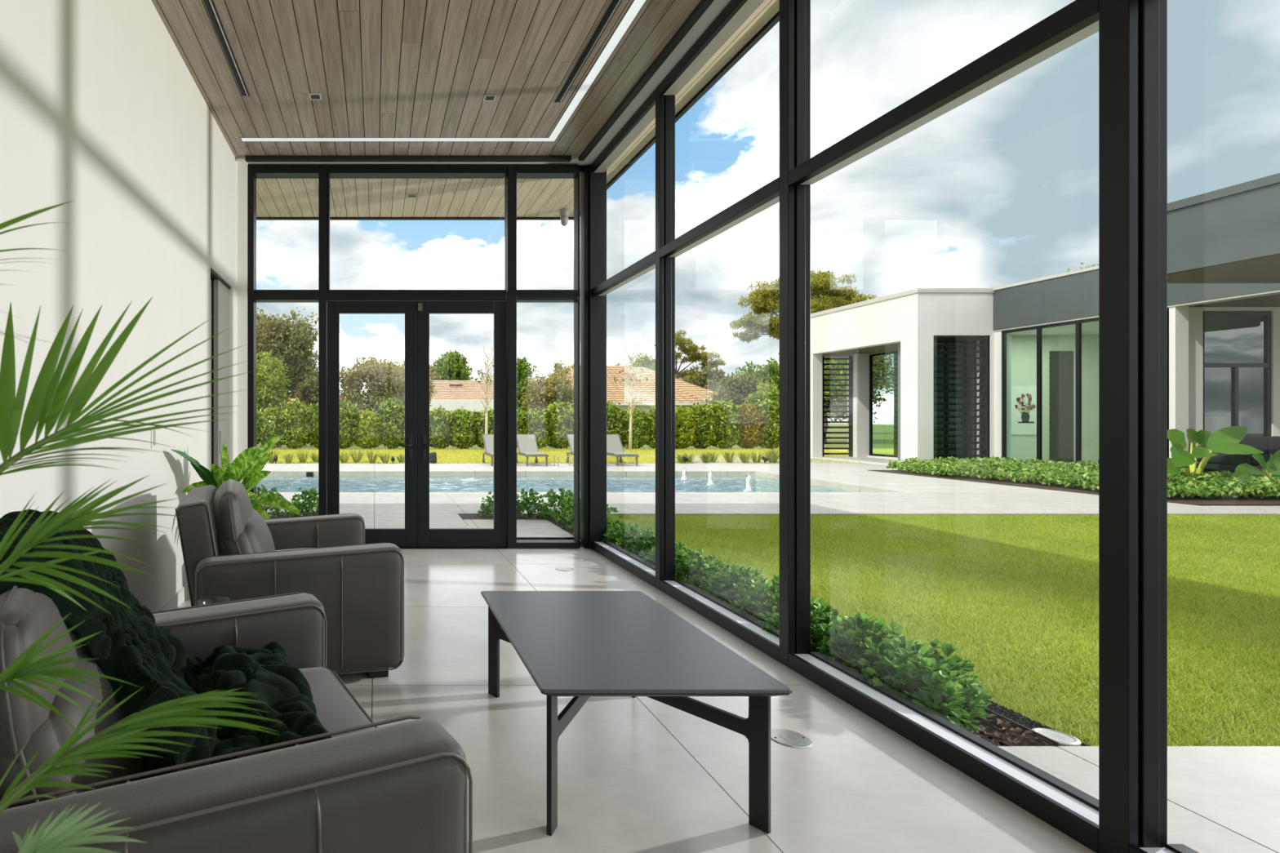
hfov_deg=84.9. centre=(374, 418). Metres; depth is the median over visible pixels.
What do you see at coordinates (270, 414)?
shrub
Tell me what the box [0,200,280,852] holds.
potted palm
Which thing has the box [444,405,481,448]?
shrub
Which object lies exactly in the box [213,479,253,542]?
cushion
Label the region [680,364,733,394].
tree
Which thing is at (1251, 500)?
bed
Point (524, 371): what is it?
tree
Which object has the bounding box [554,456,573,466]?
side table
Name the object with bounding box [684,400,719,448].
shrub
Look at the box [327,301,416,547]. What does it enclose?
door
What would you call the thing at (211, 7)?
ceiling vent
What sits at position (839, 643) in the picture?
shrub
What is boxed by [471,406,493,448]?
shrub
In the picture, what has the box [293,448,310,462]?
grass tuft
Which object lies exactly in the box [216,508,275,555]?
cushion
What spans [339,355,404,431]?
tree
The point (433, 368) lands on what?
tree
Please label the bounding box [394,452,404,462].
grass tuft
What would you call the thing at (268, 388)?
tree
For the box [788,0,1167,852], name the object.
window
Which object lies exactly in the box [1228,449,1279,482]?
plant
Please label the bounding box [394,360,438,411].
tree
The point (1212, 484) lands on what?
ground cover
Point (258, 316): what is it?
tree
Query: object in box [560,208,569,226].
sensor
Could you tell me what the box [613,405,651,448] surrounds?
shrub
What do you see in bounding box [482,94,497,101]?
recessed light
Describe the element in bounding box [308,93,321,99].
recessed light
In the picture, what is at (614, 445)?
sun lounger
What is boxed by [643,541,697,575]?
shrub
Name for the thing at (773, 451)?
grass tuft
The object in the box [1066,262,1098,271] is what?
tree
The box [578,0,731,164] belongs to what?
trim
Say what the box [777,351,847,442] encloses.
tree
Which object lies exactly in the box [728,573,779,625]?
shrub
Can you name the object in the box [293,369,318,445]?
tree
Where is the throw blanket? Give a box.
[0,509,332,773]
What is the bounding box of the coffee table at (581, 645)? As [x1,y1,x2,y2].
[480,591,792,836]
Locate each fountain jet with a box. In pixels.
[680,467,688,482]
[706,471,716,487]
[742,473,754,492]
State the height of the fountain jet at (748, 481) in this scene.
0.379 m
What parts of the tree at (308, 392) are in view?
crown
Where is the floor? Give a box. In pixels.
[177,537,1095,852]
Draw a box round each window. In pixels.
[247,164,327,515]
[326,164,507,549]
[504,164,580,548]
[580,84,675,590]
[659,0,810,667]
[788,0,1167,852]
[1128,844,1199,852]
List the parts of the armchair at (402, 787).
arm, arm, seat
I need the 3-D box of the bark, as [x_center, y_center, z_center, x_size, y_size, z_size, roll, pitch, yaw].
[2.442,1.261,4.277,0.408,0.051,3.636,0,0,0]
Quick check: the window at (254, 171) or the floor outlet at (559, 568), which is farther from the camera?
the window at (254, 171)
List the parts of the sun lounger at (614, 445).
rail, backrest, leg, seat, rail, leg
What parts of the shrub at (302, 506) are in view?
stem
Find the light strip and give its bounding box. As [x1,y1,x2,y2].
[240,0,646,141]
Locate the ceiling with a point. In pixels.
(378, 68)
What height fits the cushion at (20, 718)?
0.408 m
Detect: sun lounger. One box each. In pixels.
[482,434,493,466]
[516,434,548,466]
[566,434,573,462]
[606,434,639,466]
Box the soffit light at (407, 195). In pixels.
[406,193,417,197]
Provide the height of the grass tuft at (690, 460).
0.326 m
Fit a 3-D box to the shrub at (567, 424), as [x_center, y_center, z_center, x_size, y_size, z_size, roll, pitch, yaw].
[8.739,0.404,26.758,1.506,1.822,1.332,0,0,16]
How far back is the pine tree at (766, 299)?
51.39 m
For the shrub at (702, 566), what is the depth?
4.72 m
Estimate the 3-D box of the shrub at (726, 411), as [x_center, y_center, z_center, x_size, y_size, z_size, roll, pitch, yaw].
[14.574,0.190,26.810,1.511,2.248,1.351,0,0,0]
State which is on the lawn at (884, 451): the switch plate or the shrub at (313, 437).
the shrub at (313, 437)
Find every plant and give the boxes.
[170,434,302,519]
[1167,426,1263,477]
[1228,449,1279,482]
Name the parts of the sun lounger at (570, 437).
frame, backrest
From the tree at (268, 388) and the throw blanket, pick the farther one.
the tree at (268, 388)
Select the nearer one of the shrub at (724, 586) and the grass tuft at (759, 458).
the shrub at (724, 586)
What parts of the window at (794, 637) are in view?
sill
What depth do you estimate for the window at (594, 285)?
5.50 m
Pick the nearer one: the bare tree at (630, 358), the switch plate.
the switch plate
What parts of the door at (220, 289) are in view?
panel, pull, panel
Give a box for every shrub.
[256,403,288,448]
[256,408,265,444]
[256,484,287,517]
[275,396,313,448]
[286,486,318,517]
[305,402,318,448]
[339,395,359,448]
[351,407,385,448]
[377,394,404,448]
[394,413,431,448]
[429,404,454,448]
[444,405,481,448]
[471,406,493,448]
[476,491,519,518]
[491,407,528,447]
[516,488,550,519]
[520,408,553,448]
[539,488,573,518]
[542,399,573,448]
[551,493,573,524]
[561,502,613,531]
[565,421,573,432]
[572,504,623,534]
[601,522,653,555]
[606,400,627,443]
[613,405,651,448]
[623,527,678,561]
[641,404,655,448]
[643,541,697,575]
[672,549,725,588]
[675,404,697,448]
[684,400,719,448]
[697,563,774,611]
[704,395,743,448]
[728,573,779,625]
[730,402,765,448]
[747,398,779,448]
[757,595,862,655]
[810,612,919,692]
[849,635,995,732]
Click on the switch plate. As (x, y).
(153, 431)
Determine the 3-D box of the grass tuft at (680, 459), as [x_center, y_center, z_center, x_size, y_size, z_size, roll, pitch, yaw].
[8.689,1.134,18.172,0.476,0.311,0.518,0,0,0]
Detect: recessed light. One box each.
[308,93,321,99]
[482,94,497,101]
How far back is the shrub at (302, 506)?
8.23 m
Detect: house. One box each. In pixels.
[281,395,318,433]
[383,380,563,433]
[564,365,707,431]
[632,367,725,431]
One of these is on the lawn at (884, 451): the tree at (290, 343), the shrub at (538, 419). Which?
the shrub at (538, 419)
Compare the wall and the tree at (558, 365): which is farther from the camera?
the tree at (558, 365)
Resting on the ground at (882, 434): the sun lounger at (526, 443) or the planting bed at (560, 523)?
the planting bed at (560, 523)
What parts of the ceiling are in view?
edge trim, edge trim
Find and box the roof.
[256,0,779,220]
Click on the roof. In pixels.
(277, 199)
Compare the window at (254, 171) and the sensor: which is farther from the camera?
the sensor
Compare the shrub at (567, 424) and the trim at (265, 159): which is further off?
the shrub at (567, 424)
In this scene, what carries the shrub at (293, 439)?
on the lawn at (884, 451)
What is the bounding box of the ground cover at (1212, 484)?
[886,456,1279,498]
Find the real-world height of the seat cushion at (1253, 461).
0.190 m
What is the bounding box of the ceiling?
[151,0,701,156]
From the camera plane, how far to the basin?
15.26 m
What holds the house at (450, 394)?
on the ground at (882, 434)
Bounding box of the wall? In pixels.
[0,0,248,612]
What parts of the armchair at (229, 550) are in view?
backrest, seat, arm, arm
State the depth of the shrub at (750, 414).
26.41 m
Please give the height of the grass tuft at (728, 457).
0.396 m
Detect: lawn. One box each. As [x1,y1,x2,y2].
[268,448,893,463]
[614,515,1279,746]
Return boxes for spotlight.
[391,456,395,463]
[682,456,688,463]
[761,456,768,463]
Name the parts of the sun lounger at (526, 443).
rail, backrest, frame, seat, rail, leg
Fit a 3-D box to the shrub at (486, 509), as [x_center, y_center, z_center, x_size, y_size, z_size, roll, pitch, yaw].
[1.593,1.087,8.261,0.554,0.387,0.553,0,0,0]
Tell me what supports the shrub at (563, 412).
on the lawn at (884, 451)
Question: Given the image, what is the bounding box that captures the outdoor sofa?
[1195,435,1279,472]
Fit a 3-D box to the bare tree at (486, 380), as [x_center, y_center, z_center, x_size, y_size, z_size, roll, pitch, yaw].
[4.155,-0.850,23.945,0.794,4.341,0.941,0,0,-13]
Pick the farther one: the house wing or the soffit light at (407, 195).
the house wing
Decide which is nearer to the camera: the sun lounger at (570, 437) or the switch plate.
the switch plate
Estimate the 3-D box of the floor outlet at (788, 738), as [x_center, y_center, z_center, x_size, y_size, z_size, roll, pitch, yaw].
[1.632,1.257,2.525,0.150,0.005,0.150,0,0,0]
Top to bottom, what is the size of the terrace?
0.302 m
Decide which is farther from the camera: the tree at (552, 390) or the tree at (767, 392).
the tree at (767, 392)
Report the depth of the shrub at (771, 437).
26.40 m
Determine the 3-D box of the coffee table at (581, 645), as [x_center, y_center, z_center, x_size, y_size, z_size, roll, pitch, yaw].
[0.869,1.032,2.447,0.747,0.456,1.095,0,0,0]
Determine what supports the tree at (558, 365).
on the ground at (882, 434)
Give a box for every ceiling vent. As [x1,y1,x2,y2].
[203,0,249,95]
[555,0,622,102]
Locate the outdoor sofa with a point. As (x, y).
(1268, 445)
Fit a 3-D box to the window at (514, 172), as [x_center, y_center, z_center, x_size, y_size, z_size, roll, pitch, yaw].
[1.641,-0.596,6.275,0.707,3.712,0.150,0,0,0]
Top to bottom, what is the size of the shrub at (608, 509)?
0.395 m
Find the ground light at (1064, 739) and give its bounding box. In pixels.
[1031,728,1080,746]
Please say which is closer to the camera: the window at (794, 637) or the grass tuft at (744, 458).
the window at (794, 637)
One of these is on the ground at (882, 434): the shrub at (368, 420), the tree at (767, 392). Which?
the tree at (767, 392)
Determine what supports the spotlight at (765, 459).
on the lawn at (884, 451)
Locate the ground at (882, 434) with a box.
[256,423,893,448]
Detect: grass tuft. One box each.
[267,448,284,463]
[281,453,297,463]
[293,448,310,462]
[311,452,318,462]
[339,451,351,463]
[347,446,364,462]
[363,449,378,463]
[377,453,391,463]
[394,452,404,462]
[675,453,690,463]
[682,452,696,462]
[696,452,712,462]
[706,450,719,462]
[720,450,740,462]
[737,451,755,462]
[750,450,765,462]
[762,448,779,462]
[763,450,779,462]
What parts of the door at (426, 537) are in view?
lock plate, handle, lever, rail, rail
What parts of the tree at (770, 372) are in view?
crown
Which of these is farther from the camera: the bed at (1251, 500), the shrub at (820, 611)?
the bed at (1251, 500)
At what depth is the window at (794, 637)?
3.25 m
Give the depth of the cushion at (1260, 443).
12.16 m
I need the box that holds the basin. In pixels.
[256,480,755,492]
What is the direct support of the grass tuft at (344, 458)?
on the lawn at (884, 451)
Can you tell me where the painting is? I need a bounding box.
[1011,386,1036,434]
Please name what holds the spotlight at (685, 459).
on the lawn at (884, 451)
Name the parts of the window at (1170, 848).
sill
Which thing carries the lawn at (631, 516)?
on the ground at (882, 434)
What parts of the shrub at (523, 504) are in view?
stem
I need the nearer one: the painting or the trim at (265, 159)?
the trim at (265, 159)
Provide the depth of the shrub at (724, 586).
4.30 m
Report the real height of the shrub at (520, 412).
1.989 m
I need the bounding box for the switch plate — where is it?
[151,429,155,448]
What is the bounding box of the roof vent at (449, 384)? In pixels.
[448,384,462,386]
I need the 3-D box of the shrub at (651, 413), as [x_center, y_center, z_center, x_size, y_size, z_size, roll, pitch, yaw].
[11.747,0.384,26.604,1.368,1.868,1.370,0,0,0]
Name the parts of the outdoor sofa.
armrest, frame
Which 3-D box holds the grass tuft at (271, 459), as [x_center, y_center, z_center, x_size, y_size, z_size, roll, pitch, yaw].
[-2.929,1.048,18.206,0.723,0.484,0.679,0,0,17]
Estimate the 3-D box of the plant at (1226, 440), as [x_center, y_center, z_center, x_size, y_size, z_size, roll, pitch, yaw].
[13.812,0.707,10.945,1.912,1.151,0.932,0,0,0]
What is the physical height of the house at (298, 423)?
3.459 m
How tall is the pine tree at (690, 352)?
11.896 m
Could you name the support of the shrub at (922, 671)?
on the planting bed at (560, 523)
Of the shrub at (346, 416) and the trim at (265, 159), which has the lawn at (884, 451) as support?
the shrub at (346, 416)
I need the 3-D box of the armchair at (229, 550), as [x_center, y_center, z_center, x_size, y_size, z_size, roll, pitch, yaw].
[-0.494,0.801,3.564,1.090,0.918,1.235,0,0,-12]
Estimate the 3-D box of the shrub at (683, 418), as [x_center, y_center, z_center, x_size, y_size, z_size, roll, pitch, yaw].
[12.647,0.376,26.693,1.429,1.875,1.326,0,0,21]
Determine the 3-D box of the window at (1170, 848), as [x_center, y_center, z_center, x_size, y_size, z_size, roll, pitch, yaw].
[2.165,-0.596,1.054,0.150,3.712,1.473,0,0,0]
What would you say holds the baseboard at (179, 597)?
attached to the wall
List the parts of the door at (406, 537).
rail, rail, lever, lock plate, handle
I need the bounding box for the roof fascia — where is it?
[1167,173,1279,283]
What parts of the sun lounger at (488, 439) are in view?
frame, rail, backrest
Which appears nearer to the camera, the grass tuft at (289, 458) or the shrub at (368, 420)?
the grass tuft at (289, 458)
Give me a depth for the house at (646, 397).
51.29 m
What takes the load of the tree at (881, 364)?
on the ground at (882, 434)
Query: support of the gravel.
on the planting bed at (560, 523)
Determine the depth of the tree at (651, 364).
75.52 m
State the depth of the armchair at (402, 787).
1.17 m
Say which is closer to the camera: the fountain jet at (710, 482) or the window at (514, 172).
the window at (514, 172)
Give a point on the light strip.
(636, 6)
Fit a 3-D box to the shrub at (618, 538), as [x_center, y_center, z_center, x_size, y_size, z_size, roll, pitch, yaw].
[2.405,1.133,6.105,0.490,0.304,0.571,0,0,0]
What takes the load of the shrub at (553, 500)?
on the planting bed at (560, 523)
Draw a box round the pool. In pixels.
[256,471,902,492]
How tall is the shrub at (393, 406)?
2.314 m
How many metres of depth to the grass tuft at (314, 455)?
18.51 m
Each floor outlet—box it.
[555,566,573,571]
[770,728,812,748]
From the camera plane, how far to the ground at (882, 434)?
33.50 m
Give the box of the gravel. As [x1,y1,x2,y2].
[860,641,1089,746]
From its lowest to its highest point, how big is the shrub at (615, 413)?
2.098 m
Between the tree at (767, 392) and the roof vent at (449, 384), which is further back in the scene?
the roof vent at (449, 384)
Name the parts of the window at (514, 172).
sill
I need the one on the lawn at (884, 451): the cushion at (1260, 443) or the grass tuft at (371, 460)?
the grass tuft at (371, 460)
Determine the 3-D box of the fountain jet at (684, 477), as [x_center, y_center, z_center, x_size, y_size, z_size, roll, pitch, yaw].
[7.004,1.275,14.510,0.180,0.330,0.189,0,0,-43]
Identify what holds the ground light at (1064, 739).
in the gravel
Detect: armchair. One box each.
[0,586,472,852]
[175,478,404,678]
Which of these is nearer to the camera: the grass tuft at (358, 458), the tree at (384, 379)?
the grass tuft at (358, 458)
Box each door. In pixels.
[210,269,231,475]
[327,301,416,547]
[416,301,506,547]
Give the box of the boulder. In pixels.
[429,452,436,463]
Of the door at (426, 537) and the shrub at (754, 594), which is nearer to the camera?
the shrub at (754, 594)
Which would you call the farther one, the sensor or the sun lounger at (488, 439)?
the sun lounger at (488, 439)
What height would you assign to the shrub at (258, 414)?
1.926 m
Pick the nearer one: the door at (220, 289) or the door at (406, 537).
the door at (220, 289)
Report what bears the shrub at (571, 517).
on the planting bed at (560, 523)
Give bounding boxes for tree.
[256,306,318,427]
[256,307,279,408]
[256,351,291,411]
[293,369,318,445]
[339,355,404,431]
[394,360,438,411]
[429,349,477,380]
[429,365,441,380]
[475,340,493,452]
[516,356,537,412]
[517,368,573,426]
[546,360,573,377]
[613,339,651,450]
[629,351,655,371]
[653,329,725,382]
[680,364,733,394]
[705,372,763,408]
[728,268,877,344]
[730,357,779,425]
[742,379,779,427]
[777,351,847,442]
[825,354,893,422]
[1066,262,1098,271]
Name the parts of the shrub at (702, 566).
stem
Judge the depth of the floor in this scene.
2.37 m
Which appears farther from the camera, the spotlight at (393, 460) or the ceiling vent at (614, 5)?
the spotlight at (393, 460)
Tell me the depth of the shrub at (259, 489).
8.34 m
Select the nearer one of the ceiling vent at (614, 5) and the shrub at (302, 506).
the ceiling vent at (614, 5)
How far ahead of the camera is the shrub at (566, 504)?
7.74 m
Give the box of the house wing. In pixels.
[810,265,1279,473]
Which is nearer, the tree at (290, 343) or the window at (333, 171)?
the window at (333, 171)
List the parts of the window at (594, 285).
corner post, sill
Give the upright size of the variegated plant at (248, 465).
1.149 m
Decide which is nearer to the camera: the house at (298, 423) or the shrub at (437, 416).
the shrub at (437, 416)
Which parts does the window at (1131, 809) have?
sill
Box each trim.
[235,154,581,164]
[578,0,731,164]
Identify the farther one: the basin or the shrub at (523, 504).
the basin
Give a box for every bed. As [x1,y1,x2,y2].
[267,512,1059,746]
[867,470,1279,506]
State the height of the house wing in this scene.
4.670 m
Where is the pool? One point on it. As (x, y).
(284, 481)
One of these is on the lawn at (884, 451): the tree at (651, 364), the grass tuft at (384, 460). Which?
the grass tuft at (384, 460)
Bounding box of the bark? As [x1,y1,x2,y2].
[651,556,1052,746]
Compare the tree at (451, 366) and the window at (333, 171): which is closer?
the window at (333, 171)
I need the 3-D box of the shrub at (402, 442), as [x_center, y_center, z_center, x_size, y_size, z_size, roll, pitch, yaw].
[1.600,0.409,26.691,1.661,1.814,1.330,0,0,0]
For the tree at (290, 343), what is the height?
7.054 m
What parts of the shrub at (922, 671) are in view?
stem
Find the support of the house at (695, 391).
on the ground at (882, 434)
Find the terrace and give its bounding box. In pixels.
[256,455,1279,852]
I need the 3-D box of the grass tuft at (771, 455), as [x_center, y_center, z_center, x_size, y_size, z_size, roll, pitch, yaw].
[11.203,1.084,18.088,0.678,0.412,0.698,0,0,0]
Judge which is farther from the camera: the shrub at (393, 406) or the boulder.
the shrub at (393, 406)
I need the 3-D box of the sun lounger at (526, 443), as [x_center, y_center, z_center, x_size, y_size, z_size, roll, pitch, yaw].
[4.290,0.854,17.586,0.620,0.812,1.373,0,0,0]
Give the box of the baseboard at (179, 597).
[155,582,189,612]
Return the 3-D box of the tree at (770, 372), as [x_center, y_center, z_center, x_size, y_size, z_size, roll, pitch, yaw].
[37.663,-2.242,62.105,6.071,7.252,4.742,0,0,-7]
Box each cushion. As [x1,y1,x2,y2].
[0,587,84,759]
[0,648,144,809]
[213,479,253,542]
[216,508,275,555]
[1241,435,1266,454]
[1249,455,1270,465]
[1262,435,1279,455]
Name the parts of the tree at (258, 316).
crown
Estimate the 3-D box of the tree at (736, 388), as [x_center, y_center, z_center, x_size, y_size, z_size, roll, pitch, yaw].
[27.161,-1.014,47.885,3.950,4.785,3.624,0,0,38]
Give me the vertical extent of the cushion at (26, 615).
0.398 m
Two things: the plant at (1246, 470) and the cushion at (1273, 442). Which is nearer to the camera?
the plant at (1246, 470)
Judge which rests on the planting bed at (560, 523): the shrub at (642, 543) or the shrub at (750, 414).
the shrub at (642, 543)
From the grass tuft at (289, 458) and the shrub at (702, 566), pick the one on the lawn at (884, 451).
the grass tuft at (289, 458)

